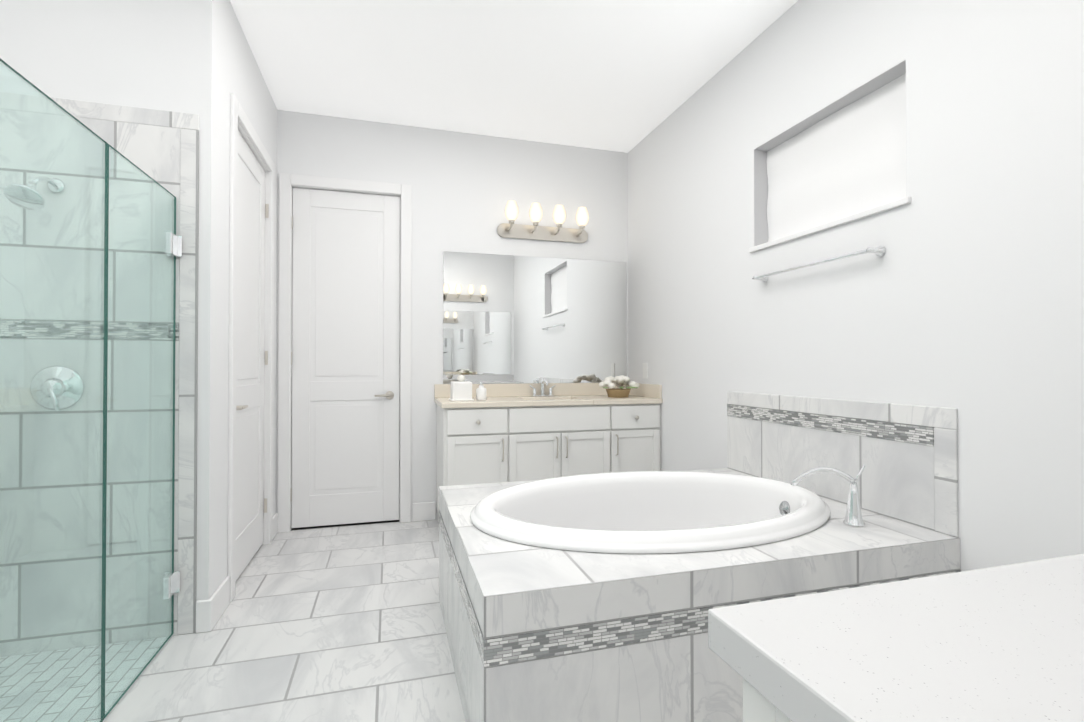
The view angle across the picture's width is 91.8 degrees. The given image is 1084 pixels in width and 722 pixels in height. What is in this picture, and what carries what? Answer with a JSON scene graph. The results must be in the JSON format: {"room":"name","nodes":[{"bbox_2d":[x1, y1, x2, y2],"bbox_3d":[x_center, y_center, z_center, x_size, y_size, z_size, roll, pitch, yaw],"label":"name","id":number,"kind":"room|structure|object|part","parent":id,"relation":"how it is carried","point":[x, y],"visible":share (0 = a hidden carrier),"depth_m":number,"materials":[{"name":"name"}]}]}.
{"room":"bathroom","nodes":[
{"label":"bathroom","id":0,"kind":"room"},
{"bbox_2d":[0,0,174,111],"bbox_3d":[-2.198,-0.297,2.150,1.240,2.930,0.140,0,-1,-16],"label":"wall","id":1,"kind":"structure","parent":0,"point":[118,52],"depth_m":2.18,"materials":[{"name":"white paint"}]},
{"bbox_2d":[0,320,178,339],"bbox_3d":[-2.098,-0.127,2.099,1.125,0.070,0.010,0,-1,-16],"label":"wall band","id":2,"kind":"object","parent":1,"relation":"attached to","point":[21,323],"visible":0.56,"depth_m":2.16,"materials":[{"name":"tile"}]},
{"bbox_2d":[0,109,179,656],"bbox_3d":[-2.098,0.083,2.098,1.125,2.170,0.008,0,-1,-16],"label":"tiled wall","id":3,"kind":"structure","parent":1,"relation":"attached to","point":[90,359],"depth_m":2.16,"materials":[{"name":"white tile"}]},
{"bbox_2d":[3,177,64,209],"bbox_3d":[-1.940,-0.657,2.020,0.116,0.171,0.240,0,-1,-16],"label":"shower head","id":4,"kind":"object","parent":3,"relation":"attached to","point":[31,188],"depth_m":1.96},
{"bbox_2d":[30,366,83,410],"bbox_3d":[-1.955,0.109,2.100,0.180,0.182,0.065,0,-1,-16],"label":"shower valve","id":5,"kind":"object","parent":3,"relation":"attached to","point":[57,394],"depth_m":2.11,"materials":[{"name":"silver metal"}]},
{"bbox_2d":[0,91,198,130],"bbox_3d":[-2.064,-1.037,2.117,1.195,0.070,0.009,0,-1,-16],"label":"tile trim","id":6,"kind":"structure","parent":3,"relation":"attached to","point":[111,112],"depth_m":2.19,"materials":[{"name":"white tile"}]},
{"bbox_2d":[177,129,198,634],"bbox_3d":[-1.524,0.085,2.264,0.070,2.170,0.009,0,-1,-16],"label":"wall frame","id":7,"kind":"object","parent":3,"relation":"attached to","point":[188,380],"visible":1,"depth_m":2.26,"materials":[{"name":"white tile"}]},
{"bbox_2d":[174,0,276,600],"bbox_3d":[-1.711,-0.289,2.947,0.140,2.930,1.400,0,-1,-16],"label":"wall","id":8,"kind":"structure","parent":0,"point":[216,64],"depth_m":2.35,"materials":[{"name":"white paint"}]},
{"bbox_2d":[196,599,211,632],"bbox_3d":[-1.460,1.102,2.271,0.061,0.135,0.018,0,-1,-16],"label":"baseboard","id":9,"kind":"structure","parent":8,"relation":"attached to","point":[203,615],"depth_m":2.26,"materials":[{"name":"white paint"}]},
{"bbox_2d":[210,576,229,628],"bbox_3d":[-1.477,1.103,2.410,0.016,0.135,0.258,0,-1,-16],"label":"baseboard","id":10,"kind":"structure","parent":8,"relation":"attached to","point":[220,597],"depth_m":2.39,"materials":[{"name":"white paint"}]},
{"bbox_2d":[236,130,264,579],"bbox_3d":[-1.695,-0.032,3.001,0.034,2.392,0.788,0,-1,-16],"label":"door","id":11,"kind":"structure","parent":8,"relation":"in","point":[250,356],"depth_m":3.04,"materials":[{"name":"white paint"}]},
{"bbox_2d":[236,405,247,409],"bbox_3d":[-1.573,0.242,2.735,0.052,0.062,0.136,0,-1,-16],"label":"door handle","id":12,"kind":"object","parent":11,"relation":"attached to","point":[241,407],"depth_m":2.70,"materials":[{"name":"silver metal"}]},
{"bbox_2d":[228,93,274,601],"bbox_3d":[-1.716,-0.067,2.995,0.158,2.485,0.950,0,-1,-16],"label":"door frame","id":13,"kind":"structure","parent":8,"relation":"attached to","point":[237,113],"depth_m":2.76,"materials":[{"name":"white paint"}]},
{"bbox_2d":[273,513,277,537],"bbox_3d":[-1.808,1.114,3.550,0.016,0.135,0.158,0,-1,-16],"label":"baseboard","id":14,"kind":"structure","parent":8,"relation":"attached to","point":[275,523],"depth_m":3.55,"materials":[{"name":"white paint"}]},
{"bbox_2d":[264,204,292,512],"bbox_3d":[-1.768,-0.019,3.533,0.118,1.990,0.278,0,-1,-16],"label":"jamb hinges","id":15,"kind":"object","parent":8,"relation":"attached to","point":[266,352],"visible":0.94,"depth_m":3.39,"materials":[{"name":"silver metal"}]},
{"bbox_2d":[0,519,464,721],"bbox_3d":[-0.571,1.190,1.806,4.180,0.051,4.480,0,-1,-16],"label":"floor","id":16,"kind":"structure","parent":0,"point":[339,624],"depth_m":2.09,"materials":[{"name":"tile"}]},
{"bbox_2d":[0,58,182,721],"bbox_3d":[-1.286,0.226,1.264,0.056,1.870,2.039,0,-1,-16],"label":"glass","id":17,"kind":"object","parent":16,"relation":"on","point":[171,578],"visible":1,"depth_m":1.63,"materials":[{"name":"teal"}]},
{"bbox_3d":[-1.491,0.226,1.970,0.008,1.858,0.561,0,-1,-16],"label":"door","id":18,"kind":"part","parent":17,"relation":"part of","materials":[{"name":"teal"}]},
{"bbox_2d":[436,402,661,522],"bbox_3d":[0.046,0.746,3.860,1.568,0.875,0.605,0,-1,-16],"label":"bathroom vanity","id":19,"kind":"object","parent":16,"relation":"on","point":[544,429],"depth_m":3.59,"materials":[{"name":"white paint"}]},
{"bbox_2d":[434,394,661,405],"bbox_3d":[0.036,0.291,3.874,1.583,0.035,0.580,0,-1,-16],"label":"countertop","id":20,"kind":"structure","parent":19,"relation":"on","point":[523,399],"depth_m":3.72,"materials":[{"name":"beige stone"}]},
{"bbox_2d":[449,375,473,400],"bbox_3d":[-0.558,0.184,3.626,0.155,0.174,0.155,0,-1,-16],"label":"tissue box","id":21,"kind":"object","parent":20,"relation":"on","point":[460,389],"visible":1,"depth_m":3.56,"materials":[{"name":"white ceramic"}]},
{"bbox_2d":[476,382,485,399],"bbox_3d":[-0.421,0.209,3.648,0.072,0.124,0.071,0,-1,-16],"label":"soap dispenser","id":22,"kind":"object","parent":20,"relation":"on","point":[481,392],"visible":1,"depth_m":3.62,"materials":[{"name":"white ceramic"}]},
{"bbox_2d":[530,378,557,397],"bbox_3d":[0.020,0.202,4.048,0.213,0.146,0.158,0,-1,-16],"label":"faucet","id":23,"kind":"object","parent":20,"relation":"on","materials":[{"name":"silver metal"}]},
{"bbox_2d":[599,375,639,397],"bbox_3d":[0.593,0.191,3.994,0.318,0.166,0.222,0,-1,-16],"label":"flower basket","id":24,"kind":"object","parent":20,"relation":"on","point":[620,381],"visible":1,"depth_m":3.95,"materials":[{"name":"beige wicker"}]},
{"bbox_2d":[439,465,960,721],"bbox_3d":[0.470,0.781,2.215,1.670,0.777,1.302,0,-1,-16],"label":"tub deck","id":25,"kind":"object","parent":16,"relation":"on","point":[595,597],"visible":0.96,"depth_m":1.63,"materials":[{"name":"tile"}]},
{"bbox_2d":[470,471,830,553],"bbox_3d":[0.467,0.807,2.215,1.536,0.485,1.056,0,-1,-16],"label":"tub","id":26,"kind":"object","parent":25,"relation":"in","point":[632,512],"depth_m":2.41,"materials":[{"name":"white ceramic"}]},
{"bbox_2d":[790,465,864,526],"bbox_3d":[1.095,0.503,2.011,0.221,0.226,0.165,0,-1,-16],"label":"faucet","id":27,"kind":"object","parent":25,"relation":"on","point":[819,515],"depth_m":1.99,"materials":[{"name":"silver metal"}]},
{"bbox_2d":[743,686,779,721],"bbox_3d":[1.038,0.720,0.420,1.579,0.865,0.628,0,-1,-16],"label":"bathroom vanity","id":28,"kind":"object","parent":16,"relation":"on","point":[754,710],"depth_m":0.49,"materials":[{"name":"white wood"}]},
{"bbox_2d":[708,554,1083,721],"bbox_3d":[1.025,0.268,0.436,1.598,0.040,0.658,0,-1,-16],"label":"countertop","id":29,"kind":"structure","parent":28,"relation":"on","point":[1005,643],"depth_m":0.46,"materials":[{"name":"white stone"}]},
{"bbox_2d":[276,109,627,520],"bbox_3d":[-0.581,-0.279,4.076,2.940,2.930,0.140,0,-1,-16],"label":"wall","id":30,"kind":"structure","parent":0,"point":[465,187],"depth_m":3.96,"materials":[{"name":"white paint"}]},
{"bbox_2d":[278,173,410,532],"bbox_3d":[-1.414,-0.059,3.823,0.890,2.485,0.158,0,-1,-16],"label":"door frame","id":31,"kind":"structure","parent":30,"relation":"attached to","point":[286,181],"depth_m":3.69,"materials":[{"name":"white paint"}]},
{"bbox_2d":[291,187,399,527],"bbox_3d":[-1.408,-0.025,3.802,0.728,2.392,0.034,0,-1,-16],"label":"back door","id":32,"kind":"structure","parent":30,"relation":"in","point":[345,338],"depth_m":3.78,"materials":[{"name":"white paint"}]},
{"bbox_2d":[375,391,393,398],"bbox_3d":[-1.149,0.252,3.830,0.136,0.062,0.052,0,-1,-16],"label":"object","id":33,"kind":"structure","parent":32,"relation":"attached to","point":[389,395],"depth_m":3.82,"materials":[{"name":"silver metal"}]},
{"bbox_2d":[413,502,435,521],"bbox_3d":[-0.872,1.117,3.898,0.168,0.135,0.016,0,-1,-16],"label":"baseboard","id":34,"kind":"structure","parent":30,"relation":"attached to","point":[424,511],"depth_m":3.89,"materials":[{"name":"white paint"}]},
{"bbox_2d":[434,383,625,397],"bbox_3d":[-0.042,0.226,4.143,1.583,0.100,0.021,0,-1,-16],"label":"backsplash","id":35,"kind":"structure","parent":30,"relation":"attached to","point":[440,390],"depth_m":4.09,"materials":[{"name":"beige stone"}]},
{"bbox_2d":[443,251,626,383],"bbox_3d":[-0.020,-0.325,4.163,1.505,0.998,0.005,0,-1,-16],"label":"vanity mirror","id":36,"kind":"object","parent":30,"relation":"attached to","point":[515,319],"visible":0.86,"depth_m":4.14,"materials":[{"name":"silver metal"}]},
{"bbox_2d":[497,200,588,242],"bbox_3d":[0.034,-1.084,4.099,0.750,0.250,0.173,0,-1,-16],"label":"sconce","id":37,"kind":"object","parent":30,"relation":"attached to","point":[534,231],"visible":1,"depth_m":4.10,"materials":[{"name":"white glass"}]},
{"bbox_3d":[0.044,-1.137,4.067,0.678,0.145,0.106,0,-1,-16],"label":"glass","id":38,"kind":"part","parent":37,"relation":"part of","materials":[{"name":"white glass"}]},
{"bbox_2d":[230,0,797,152],"bbox_3d":[-0.571,-1.804,1.833,4.180,0.080,4.480,0,-1,-16],"label":"ceiling","id":39,"kind":"structure","parent":0,"point":[626,76],"depth_m":3.05,"materials":[{"name":"white paint"}]},
{"bbox_2d":[628,0,1083,571],"bbox_3d":[1.369,-0.294,2.383,0.140,2.930,4.200,0,-1,-16],"label":"wall","id":40,"kind":"structure","parent":0,"point":[964,294],"depth_m":1.98,"materials":[{"name":"white paint"}]},
{"bbox_2d":[626,383,661,397],"bbox_3d":[0.788,0.225,4.087,0.020,0.100,0.549,0,-1,-16],"label":"backsplash","id":41,"kind":"structure","parent":40,"relation":"attached to","point":[647,390],"depth_m":3.97,"materials":[{"name":"beige stone"}]},
{"bbox_2d":[643,363,647,378],"bbox_3d":[0.800,0.076,4.076,0.006,0.120,0.075,0,-1,-16],"label":"outlet","id":42,"kind":"object","parent":40,"relation":"attached to","point":[645,370],"visible":1,"depth_m":4.06,"materials":[{"name":"white plastic"}]},
{"bbox_2d":[752,246,885,281],"bbox_3d":[1.243,-0.441,2.441,0.068,0.044,0.730,0,-1,-16],"label":"towel rail","id":43,"kind":"object","parent":40,"relation":"attached to","point":[879,251],"visible":1,"depth_m":2.30,"materials":[{"name":"silver metal"}]},
{"bbox_2d":[754,60,906,245],"bbox_3d":[1.328,-0.889,2.459,0.098,0.540,0.881,0,-1,-16],"label":"lining","id":44,"kind":"object","parent":40,"relation":"attached to","point":[761,176],"visible":0.41,"depth_m":2.73,"materials":[{"name":"grey paint"}]},
{"bbox_2d":[749,196,911,252],"bbox_3d":[1.318,-0.610,2.454,0.118,0.026,0.920,0,-1,-16],"label":"window sill","id":45,"kind":"structure","parent":40,"relation":"attached to","point":[864,214],"depth_m":2.31,"materials":[{"name":"white paint"}]},
{"bbox_2d":[727,404,934,446],"bbox_3d":[1.257,0.281,2.493,0.010,0.070,1.215,0,-1,-16],"label":"band","id":46,"kind":"object","parent":40,"relation":"attached to","point":[913,434],"visible":1,"depth_m":2.29,"materials":[{"name":"tile"}]},
{"bbox_2d":[727,416,934,530],"bbox_3d":[1.258,0.469,2.492,0.008,0.304,1.215,0,-1,-16],"label":"tile backsplash","id":47,"kind":"structure","parent":40,"relation":"attached to","point":[896,480],"depth_m":2.29,"materials":[{"name":"white tile"}]},
{"bbox_2d":[766,73,905,241],"bbox_3d":[1.361,-0.894,2.469,0.019,0.526,0.872,0,-1,-16],"label":"window","id":48,"kind":"structure","parent":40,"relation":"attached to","point":[850,159],"depth_m":2.41,"materials":[{"name":"white glass"}]},
{"bbox_2d":[727,391,957,429],"bbox_3d":[1.268,0.209,2.456,0.009,0.075,1.295,0,-1,-16],"label":"tile backsplash","id":49,"kind":"structure","parent":40,"relation":"attached to","point":[936,417],"depth_m":2.22,"materials":[{"name":"white tile"}]},
{"bbox_2d":[934,428,957,536],"bbox_3d":[1.438,0.428,1.870,0.009,0.374,0.080,0,-1,-16],"label":"tile backsplash","id":50,"kind":"structure","parent":40,"relation":"attached to","point":[945,481],"depth_m":1.86,"materials":[{"name":"white tile"}]}
]}

